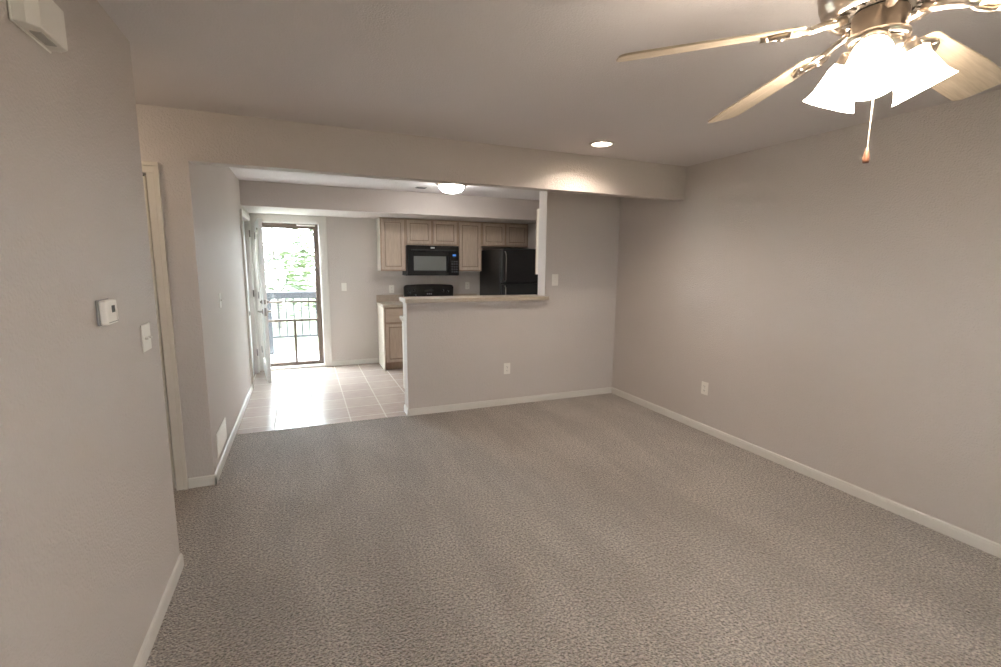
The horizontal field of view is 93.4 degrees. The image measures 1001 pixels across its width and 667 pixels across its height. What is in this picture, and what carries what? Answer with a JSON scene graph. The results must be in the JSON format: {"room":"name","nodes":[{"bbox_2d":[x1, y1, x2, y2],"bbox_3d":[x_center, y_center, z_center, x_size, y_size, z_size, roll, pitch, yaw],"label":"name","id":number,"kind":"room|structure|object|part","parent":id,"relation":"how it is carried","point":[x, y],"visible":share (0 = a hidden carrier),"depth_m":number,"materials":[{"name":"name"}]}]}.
{"room":"empty living room","nodes":[
{"label":"empty living room","id":0,"kind":"room"},
{"bbox_2d":[0,0,257,666],"bbox_3d":[-1.579,-0.006,2.000,0.140,2.440,9.666,-3,9,-22],"label":"wall","id":1,"kind":"structure","parent":0,"point":[89,545],"depth_m":1.51,"materials":[{"name":"paint"}]},
{"bbox_2d":[7,0,67,53],"bbox_3d":[-1.213,-0.835,1.244,0.051,0.112,0.206,-3,9,-22],"label":"door chime","id":2,"kind":"object","parent":1,"relation":"attached to","point":[43,21],"visible":1,"depth_m":1.22,"materials":[{"name":"white plastic"}]},
{"bbox_2d":[95,298,118,325],"bbox_3d":[-1.333,-0.073,1.599,0.032,0.086,0.104,-3,9,-22],"label":"thermostat","id":3,"kind":"object","parent":1,"relation":"attached to","point":[106,309],"visible":1,"depth_m":1.56,"materials":[{"name":"grey plastic"}]},
{"bbox_3d":[-1.343,-0.073,1.595,0.008,0.086,0.104,-3,9,-22],"label":"wall plate","id":4,"kind":"part","parent":3,"relation":"part of","materials":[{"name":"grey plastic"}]},
{"bbox_2d":[140,322,151,352],"bbox_3d":[-1.507,0.016,2.016,0.018,0.115,0.116,-3,9,-22],"label":"light switch","id":5,"kind":"object","parent":1,"relation":"attached to","point":[146,336],"visible":1,"depth_m":2.00,"materials":[{"name":"white plastic"}]},
{"bbox_2d":[133,553,183,666],"bbox_3d":[-0.636,1.488,0.082,0.012,0.070,5.022,-3,9,-22],"label":"baseboard","id":6,"kind":"structure","parent":1,"relation":"attached to","point":[145,650],"depth_m":1.98,"materials":[{"name":"paint"}]},
{"bbox_2d":[188,384,252,488],"bbox_3d":[-2.534,0.823,4.411,0.164,0.070,2.642,-3,9,-22],"label":"baseboard","id":7,"kind":"structure","parent":1,"relation":"attached to","point":[208,480],"depth_m":3.47,"materials":[{"name":"paint"}]},
{"bbox_2d":[219,293,221,307],"bbox_3d":[-2.246,-0.265,3.791,0.018,0.117,0.072,-3,9,-22],"label":"light switch","id":8,"kind":"object","parent":1,"relation":"attached to","point":[220,299],"visible":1,"depth_m":3.78,"materials":[{"name":"white plastic"}]},
{"bbox_2d":[215,417,226,458],"bbox_3d":[-2.095,0.777,3.543,0.012,0.175,0.420,-3,9,-22],"label":"air vent","id":9,"kind":"object","parent":1,"relation":"in","point":[221,435],"visible":1,"depth_m":3.50,"materials":[{"name":"white plastic"}]},
{"bbox_2d":[240,209,259,388],"bbox_3d":[-3.139,-0.439,5.931,0.022,2.106,0.942,-3,9,-22],"label":"door frame","id":10,"kind":"structure","parent":1,"relation":"attached to","point":[244,214],"depth_m":5.63,"materials":[{"name":"paint"}]},
{"bbox_2d":[243,221,257,375],"bbox_3d":[-3.178,-0.399,5.920,0.111,2.030,0.800,-3,9,-22],"label":"door","id":11,"kind":"structure","parent":1,"relation":"in","point":[243,221],"depth_m":6.17,"materials":[{"name":"paint"}]},
{"bbox_2d":[254,218,271,382],"bbox_3d":[-3.092,-0.437,6.135,0.165,2.020,0.818,-4,10,-29],"label":"door","id":12,"kind":"structure","parent":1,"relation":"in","point":[258,234],"depth_m":5.85,"materials":[{"name":"paint"}]},
{"bbox_2d":[249,213,519,365],"bbox_3d":[-1.559,-0.787,7.268,4.233,2.446,0.150,-3,9,-22],"label":"wall","id":13,"kind":"structure","parent":0,"point":[351,242],"depth_m":6.98,"materials":[{"name":"paint"}]},
{"bbox_2d":[249,213,331,370],"bbox_3d":[-2.948,-0.575,6.703,0.961,2.151,0.172,-3,9,-22],"label":"door frame","id":14,"kind":"structure","parent":13,"relation":"attached to","point":[320,221],"depth_m":6.65,"materials":[{"name":"paint"}]},
{"bbox_2d":[262,222,323,366],"bbox_3d":[-2.973,-0.538,6.719,0.783,2.017,0.063,-3,9,-22],"label":"door","id":15,"kind":"structure","parent":13,"relation":"in","point":[314,227],"depth_m":6.80,"materials":[{"name":"brown metal"}]},
{"bbox_2d":[341,283,346,290],"bbox_3d":[-2.284,-0.680,6.886,0.072,0.117,0.018,-3,9,-22],"label":"light switch","id":16,"kind":"object","parent":13,"relation":"attached to","point":[343,285],"visible":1,"depth_m":6.89,"materials":[{"name":"white plastic"}]},
{"bbox_2d":[332,358,378,365],"bbox_3d":[-2.181,0.426,7.103,0.682,0.070,0.012,-3,9,-22],"label":"baseboard","id":17,"kind":"structure","parent":13,"relation":"attached to","point":[371,360],"depth_m":7.10,"materials":[{"name":"paint"}]},
{"bbox_2d":[376,295,402,301],"bbox_3d":[-1.679,-0.539,7.160,0.404,0.100,0.020,-3,9,-22],"label":"backsplash","id":18,"kind":"structure","parent":13,"relation":"attached to","point":[379,298],"depth_m":7.14,"materials":[{"name":"laminate"}]},
{"bbox_2d":[376,217,405,270],"bbox_3d":[-1.600,-1.297,6.904,0.360,0.750,0.336,-3,9,-22],"label":"upper cabinet","id":19,"kind":"object","parent":13,"relation":"attached to","point":[391,245],"visible":1,"depth_m":6.76,"materials":[{"name":"wood"}]},
{"bbox_2d":[389,285,393,292],"bbox_3d":[-1.652,-0.673,7.158,0.072,0.117,0.009,-3,9,-22],"label":"wall outlet","id":20,"kind":"object","parent":13,"relation":"attached to","point":[391,287],"visible":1,"depth_m":7.16,"materials":[{"name":"white plastic"}]},
{"bbox_2d":[405,218,457,245],"bbox_3d":[-1.067,-1.510,7.096,0.789,0.375,0.336,-3,9,-22],"label":"upper cabinet","id":21,"kind":"object","parent":13,"relation":"attached to","point":[428,232],"visible":0.97,"depth_m":6.94,"materials":[{"name":"wood"}]},
{"bbox_3d":[-1.187,-1.478,6.877,0.354,0.331,0.019,-3,9,-22],"label":"door","id":22,"kind":"part","parent":21,"relation":"part of","materials":[{"name":"brown wood"}]},
{"bbox_2d":[402,245,458,275],"bbox_3d":[-1.060,-1.097,7.102,0.794,0.437,0.443,-3,9,-22],"label":"microwave","id":23,"kind":"object","parent":21,"relation":"attached to","point":[421,260],"visible":1,"depth_m":6.93,"materials":[{"name":"black plastic"}]},
{"bbox_3d":[-1.057,-1.028,6.926,0.619,0.345,0.030,-3,9,-22],"label":"door","id":24,"kind":"part","parent":23,"relation":"part of","materials":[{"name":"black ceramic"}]},
{"bbox_3d":[-0.985,-1.248,6.927,0.774,0.084,0.022,-3,9,-22],"label":"vent panel","id":25,"kind":"part","parent":23,"relation":"part of","materials":[{"name":"black plastic"}]},
{"bbox_3d":[-0.698,-1.047,7.075,0.151,0.345,0.028,-3,9,-22],"label":"control panel","id":26,"kind":"part","parent":23,"relation":"part of","materials":[{"name":"black plastic"}]},
{"bbox_3d":[-0.826,-1.497,7.026,0.354,0.331,0.019,-3,9,-22],"label":"door","id":27,"kind":"part","parent":21,"relation":"part of","materials":[{"name":"brown wood"}]},
{"bbox_2d":[458,221,481,270],"bbox_3d":[-0.527,-1.352,7.348,0.384,0.750,0.336,-3,9,-22],"label":"upper cabinet","id":28,"kind":"object","parent":13,"relation":"attached to","point":[469,232],"visible":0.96,"depth_m":7.20,"materials":[{"name":"wood"}]},
{"bbox_2d":[482,222,527,247],"bbox_3d":[0.018,-1.570,7.544,0.791,0.365,0.336,-3,9,-22],"label":"upper cabinet","id":29,"kind":"object","parent":13,"relation":"attached to","point":[510,235],"visible":1,"depth_m":7.40,"materials":[{"name":"laminate"}]},
{"bbox_3d":[-0.101,-1.539,7.325,0.356,0.321,0.019,-3,9,-22],"label":"door","id":30,"kind":"part","parent":29,"relation":"part of","materials":[{"name":"brown wood"}]},
{"bbox_3d":[0.260,-1.557,7.474,0.356,0.321,0.019,-3,9,-22],"label":"door","id":31,"kind":"part","parent":29,"relation":"part of","materials":[{"name":"brown wood"}]},
{"bbox_2d":[239,180,539,223],"bbox_3d":[-1.340,-1.780,6.616,3.993,0.286,0.931,-3,9,-22],"label":"wall","id":32,"kind":"structure","parent":0,"point":[260,197],"depth_m":6.11,"materials":[{"name":"paint"}]},
{"bbox_2d":[136,104,686,487],"bbox_3d":[-0.911,-0.233,3.575,5.670,2.440,0.140,-3,9,-22],"label":"wall","id":33,"kind":"structure","parent":0,"point":[193,136],"depth_m":3.31,"materials":[{"name":"paint"}]},
{"bbox_2d":[143,174,175,488],"bbox_3d":[-2.514,0.058,2.856,0.758,2.029,0.113,-3,9,-22],"label":"door","id":34,"kind":"structure","parent":33,"relation":"in","point":[144,176],"depth_m":3.00,"materials":[{"name":"beige paint"}]},
{"bbox_2d":[141,161,187,489],"bbox_3d":[-2.507,0.024,2.853,0.894,2.111,0.022,-3,9,-22],"label":"door frame","id":35,"kind":"structure","parent":33,"relation":"attached to","point":[151,169],"depth_m":2.99,"materials":[{"name":"beige paint"}]},
{"bbox_2d":[403,191,620,408],"bbox_3d":[0.186,-0.447,5.109,2.452,2.446,0.175,-3,9,-22],"label":"wall","id":36,"kind":"structure","parent":0,"point":[579,233],"depth_m":5.14,"materials":[{"name":"paint"}]},
{"bbox_2d":[399,294,548,302],"bbox_3d":[-0.248,-0.365,4.914,1.554,0.040,0.320,-3,9,-22],"label":"bar","id":37,"kind":"object","parent":36,"relation":"on","point":[477,298],"visible":1,"depth_m":4.78,"materials":[{"name":"laminate"}]},
{"bbox_2d":[504,363,509,373],"bbox_3d":[0.071,0.378,5.086,0.075,0.120,0.009,-3,9,-22],"label":"wall outlet","id":38,"kind":"object","parent":36,"relation":"attached to","point":[506,365],"visible":1,"depth_m":5.08,"materials":[{"name":"white plastic"}]},
{"bbox_2d":[404,387,611,415],"bbox_3d":[0.165,0.723,5.273,2.452,0.070,0.187,-3,9,-22],"label":"baseboard","id":39,"kind":"structure","parent":36,"relation":"attached to","point":[516,400],"depth_m":5.12,"materials":[{"name":"paint"}]},
{"bbox_2d":[535,209,538,273],"bbox_3d":[0.844,-1.075,5.567,0.810,0.754,0.326,-3,9,-22],"label":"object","id":40,"kind":"object","parent":36,"relation":"attached to","point":[537,210],"visible":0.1,"depth_m":5.51,"materials":[{"name":"laminate"}]},
{"bbox_3d":[0.792,-1.093,5.689,0.810,0.754,0.018,-3,9,-22],"label":"frame","id":41,"kind":"part","parent":40,"relation":"part of","materials":[{"name":"wood"}]},
{"bbox_2d":[552,274,557,285],"bbox_3d":[0.600,-0.586,5.155,0.078,0.125,0.018,-3,9,-22],"label":"light switch","id":42,"kind":"object","parent":36,"relation":"attached to","point":[554,276],"visible":1,"depth_m":5.16,"materials":[{"name":"white plastic"}]},
{"bbox_2d":[97,0,1000,199],"bbox_3d":[-0.417,-1.332,2.297,5.910,0.120,9.966,-3,9,-22],"label":"ceiling","id":43,"kind":"structure","parent":0,"point":[547,75],"depth_m":2.25,"materials":[{"name":"paint"}]},
{"bbox_2d":[436,183,465,193],"bbox_3d":[-0.577,-1.702,5.546,0.352,0.106,0.352,-3,9,-22],"label":"ceiling light","id":44,"kind":"object","parent":43,"relation":"attached to","point":[447,188],"visible":0.88,"depth_m":5.45,"materials":[{"name":"white glass"}]},
{"bbox_2d":[589,140,614,147],"bbox_3d":[0.778,-1.487,3.607,0.196,0.085,0.196,-3,9,-22],"label":"recessed light","id":45,"kind":"object","parent":43,"relation":"in","point":[599,144],"visible":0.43,"depth_m":3.65,"materials":[{"name":"paint"}]},
{"bbox_2d":[616,0,1000,163],"bbox_3d":[0.998,-0.774,1.235,1.230,0.640,1.257,-3,9,-22],"label":"ceiling fan","id":46,"kind":"object","parent":43,"relation":"hanging from","point":[882,56],"visible":1,"depth_m":1.20,"materials":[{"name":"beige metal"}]},
{"bbox_3d":[0.557,-0.777,1.269,0.473,0.006,0.136,-4,23,9],"label":"blade","id":47,"kind":"part","parent":46,"relation":"part of","materials":[{"name":"brown wood"}]},
{"bbox_3d":[0.899,-0.825,1.615,0.136,0.006,0.473,-16,5,-9],"label":"blade","id":48,"kind":"part","parent":46,"relation":"part of","materials":[{"name":"brown wood"}]},
{"bbox_3d":[0.936,-0.679,1.326,0.134,0.137,0.138,-3,9,-22],"label":"lamp shade","id":49,"kind":"part","parent":46,"relation":"part of","materials":[{"name":"white glass"}]},
{"bbox_3d":[0.896,-0.652,1.141,0.136,0.137,0.131,-3,9,-22],"label":"lamp shade","id":50,"kind":"part","parent":46,"relation":"part of","materials":[{"name":"white glass"}]},
{"bbox_3d":[0.905,-0.666,1.152,0.059,0.075,0.055,-3,9,-22],"label":"bulb","id":51,"kind":"part","parent":46,"relation":"part of","materials":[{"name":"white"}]},
{"bbox_3d":[0.972,-0.594,1.233,0.004,0.217,0.003,-3,9,-22],"label":"pull chain","id":52,"kind":"part","parent":46,"relation":"part of","materials":[{"name":"silver metal"}]},
{"bbox_3d":[1.077,-0.659,1.198,0.134,0.137,0.129,-3,9,-22],"label":"lamp shade","id":53,"kind":"part","parent":46,"relation":"part of","materials":[{"name":"white glass"}]},
{"bbox_3d":[1.338,-0.789,1.401,0.473,0.006,0.136,3,-8,-28],"label":"blade","id":54,"kind":"part","parent":46,"relation":"part of","materials":[{"name":"brown wood"}]},
{"bbox_3d":[1.266,-0.718,0.922,0.473,0.006,0.136,16,2,42],"label":"blade","id":55,"kind":"part","parent":46,"relation":"part of","materials":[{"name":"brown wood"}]},
{"bbox_2d":[145,363,1000,666],"bbox_3d":[-0.409,1.187,2.693,5.790,0.100,9.936,-3,9,-22],"label":"floor","id":56,"kind":"structure","parent":0,"point":[608,529],"depth_m":2.52,"materials":[{"name":"carpet"}]},
{"bbox_2d":[271,363,324,369],"bbox_3d":[-2.981,0.479,6.862,0.787,0.032,0.190,-3,9,-22],"label":"threshold","id":57,"kind":"object","parent":56,"relation":"on","point":[318,364],"visible":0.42,"depth_m":6.80,"materials":[{"name":"paint"}]},
{"bbox_2d":[377,305,402,370],"bbox_3d":[-1.572,0.036,6.979,0.386,0.902,0.594,-3,9,-22],"label":"base cabinet","id":58,"kind":"object","parent":56,"relation":"on","point":[390,341],"visible":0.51,"depth_m":6.70,"materials":[{"name":"brown wood"}]},
{"bbox_3d":[-1.747,0.044,6.917,0.016,0.902,0.574,-3,9,-22],"label":"panel","id":59,"kind":"part","parent":58,"relation":"part of","materials":[{"name":"laminate"}]},
{"bbox_2d":[376,295,402,307],"bbox_3d":[-1.567,-0.478,6.897,0.404,0.139,0.604,-3,9,-22],"label":"countertop","id":60,"kind":"structure","parent":58,"relation":"on","point":[385,301],"depth_m":7.09,"materials":[{"name":"laminate"}]},
{"bbox_3d":[-1.462,0.024,6.731,0.370,0.802,0.020,-3,9,-22],"label":"frame","id":61,"kind":"part","parent":58,"relation":"part of","materials":[{"name":"brown wood"}]},
{"bbox_3d":[-1.451,-0.259,6.670,0.340,0.190,0.019,-3,9,-22],"label":"drawer","id":62,"kind":"part","parent":58,"relation":"part of","materials":[{"name":"brown wood"}]},
{"bbox_3d":[-1.455,0.134,6.728,0.340,0.545,0.019,-3,9,-22],"label":"door","id":63,"kind":"part","parent":58,"relation":"part of","materials":[{"name":"brown wood"}]},
{"bbox_2d":[402,321,404,388],"bbox_3d":[-0.361,0.290,5.412,1.410,0.888,0.588,-3,9,-22],"label":"base cabinet","id":64,"kind":"object","parent":56,"relation":"on","point":[402,321],"visible":0.03,"depth_m":5.35,"materials":[{"name":"laminate"}]},
{"bbox_2d":[403,284,452,296],"bbox_3d":[-0.998,-0.130,7.128,0.783,1.200,0.710,-3,9,-22],"label":"range","id":65,"kind":"object","parent":56,"relation":"on","point":[414,290],"visible":0.12,"depth_m":7.31,"materials":[{"name":"black metal"}]},
{"bbox_2d":[480,248,537,294],"bbox_3d":[0.179,-0.434,7.351,0.705,1.760,1.014,-3,9,-22],"label":"fridge","id":66,"kind":"object","parent":56,"relation":"on","point":[504,271],"visible":0.35,"depth_m":6.87,"materials":[{"name":"black metal"}]},
{"bbox_3d":[0.336,-0.168,7.004,0.705,1.138,0.070,-3,9,-22],"label":"door","id":67,"kind":"part","parent":66,"relation":"part of","materials":[{"name":"black metal"}]},
{"bbox_3d":[0.345,-0.986,6.882,0.705,0.490,0.070,-3,9,-22],"label":"freezer door","id":68,"kind":"part","parent":66,"relation":"part of","materials":[{"name":"black metal"}]},
{"bbox_3d":[-0.474,-0.019,7.433,0.396,0.902,0.594,-3,9,-22],"label":"base cabinet","id":69,"kind":"object","parent":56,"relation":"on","visible":0},
{"bbox_2d":[453,293,476,295],"bbox_3d":[-0.466,-0.535,7.352,0.405,0.139,0.604,-3,9,-22],"label":"countertop","id":70,"kind":"structure","parent":69,"relation":"on","point":[468,294],"depth_m":7.61,"materials":[{"name":"laminate"}]},
{"bbox_2d":[520,89,1000,543],"bbox_3d":[2.227,-0.197,3.575,0.120,2.446,9.666,-3,9,-22],"label":"wall","id":71,"kind":"structure","parent":0,"point":[840,315],"depth_m":3.17,"materials":[{"name":"paint"}]},
{"bbox_2d":[701,381,708,394],"bbox_3d":[1.877,0.504,4.337,0.009,0.118,0.078,-3,9,-22],"label":"wall outlet","id":72,"kind":"object","parent":71,"relation":"attached to","point":[704,387],"visible":1,"depth_m":4.33,"materials":[{"name":"white plastic"}]},
{"bbox_2d":[611,387,1000,557],"bbox_3d":[2.673,1.164,2.492,0.012,0.070,6.965,-3,9,-22],"label":"baseboard","id":73,"kind":"structure","parent":71,"relation":"attached to","point":[986,545],"depth_m":3.24,"materials":[{"name":"paint"}]},
{"label":"outside","id":74,"kind":"structure","parent":0,"visible":0},
{"bbox_2d":[272,279,318,351],"bbox_3d":[-3.406,0.821,8.335,80.000,0.100,102.400,-3,9,-22],"label":"ground","id":75,"kind":"structure","parent":74,"point":[304,343],"depth_m":13.71,"materials":[{"name":"grey concrete"}]},
{"bbox_2d":[264,248,288,316],"bbox_3d":[-10.642,-2.382,18.165,4.650,3.190,4.600,-3,9,-22],"label":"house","id":76,"kind":"structure","parent":75,"relation":"on","point":[267,277],"depth_m":17.04,"materials":[{"name":"white"}]},
{"bbox_2d":[262,228,315,327],"bbox_3d":[-6.766,-1.828,14.258,2.857,3.340,2.967,4,9,19],"label":"tree","id":77,"kind":"object","parent":75,"relation":"on","point":[276,286],"visible":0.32,"depth_m":14.19,"materials":[{"name":"green plant"}]},
{"bbox_2d":[265,229,315,317],"bbox_3d":[-4.285,-2.055,11.568,3.483,4.630,3.167,-1,9,-13],"label":"tree","id":78,"kind":"object","parent":75,"relation":"on","point":[304,262],"visible":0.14,"depth_m":10.98,"materials":[{"name":"green plant"}]},
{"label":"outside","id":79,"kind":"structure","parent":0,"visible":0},
{"bbox_2d":[270,350,318,362],"bbox_3d":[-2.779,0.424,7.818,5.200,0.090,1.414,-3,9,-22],"label":"floor","id":80,"kind":"structure","parent":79,"point":[307,355],"depth_m":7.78,"materials":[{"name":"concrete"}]},
{"bbox_2d":[266,291,317,354],"bbox_3d":[-2.980,-0.212,8.225,5.200,1.045,0.120,-3,9,-22],"label":"balcony railing","id":81,"kind":"object","parent":80,"relation":"on","point":[302,294],"visible":0.12,"depth_m":7.91,"materials":[{"name":"grey paint"}]},
{"bbox_3d":[-3.853,-0.116,7.872,0.090,0.940,0.090,-3,9,-22],"label":"post","id":82,"kind":"part","parent":81,"relation":"part of","materials":[{"name":"grey paint"}]},
{"bbox_3d":[-2.975,-0.674,8.156,5.200,0.110,0.120,-3,9,-22],"label":"rail","id":83,"kind":"part","parent":81,"relation":"part of","materials":[{"name":"grey paint"}]},
{"bbox_3d":[-2.982,0.018,8.259,5.200,0.040,0.040,-3,9,-22],"label":"rail","id":84,"kind":"part","parent":81,"relation":"part of","materials":[{"name":"grey paint"}]}
]}

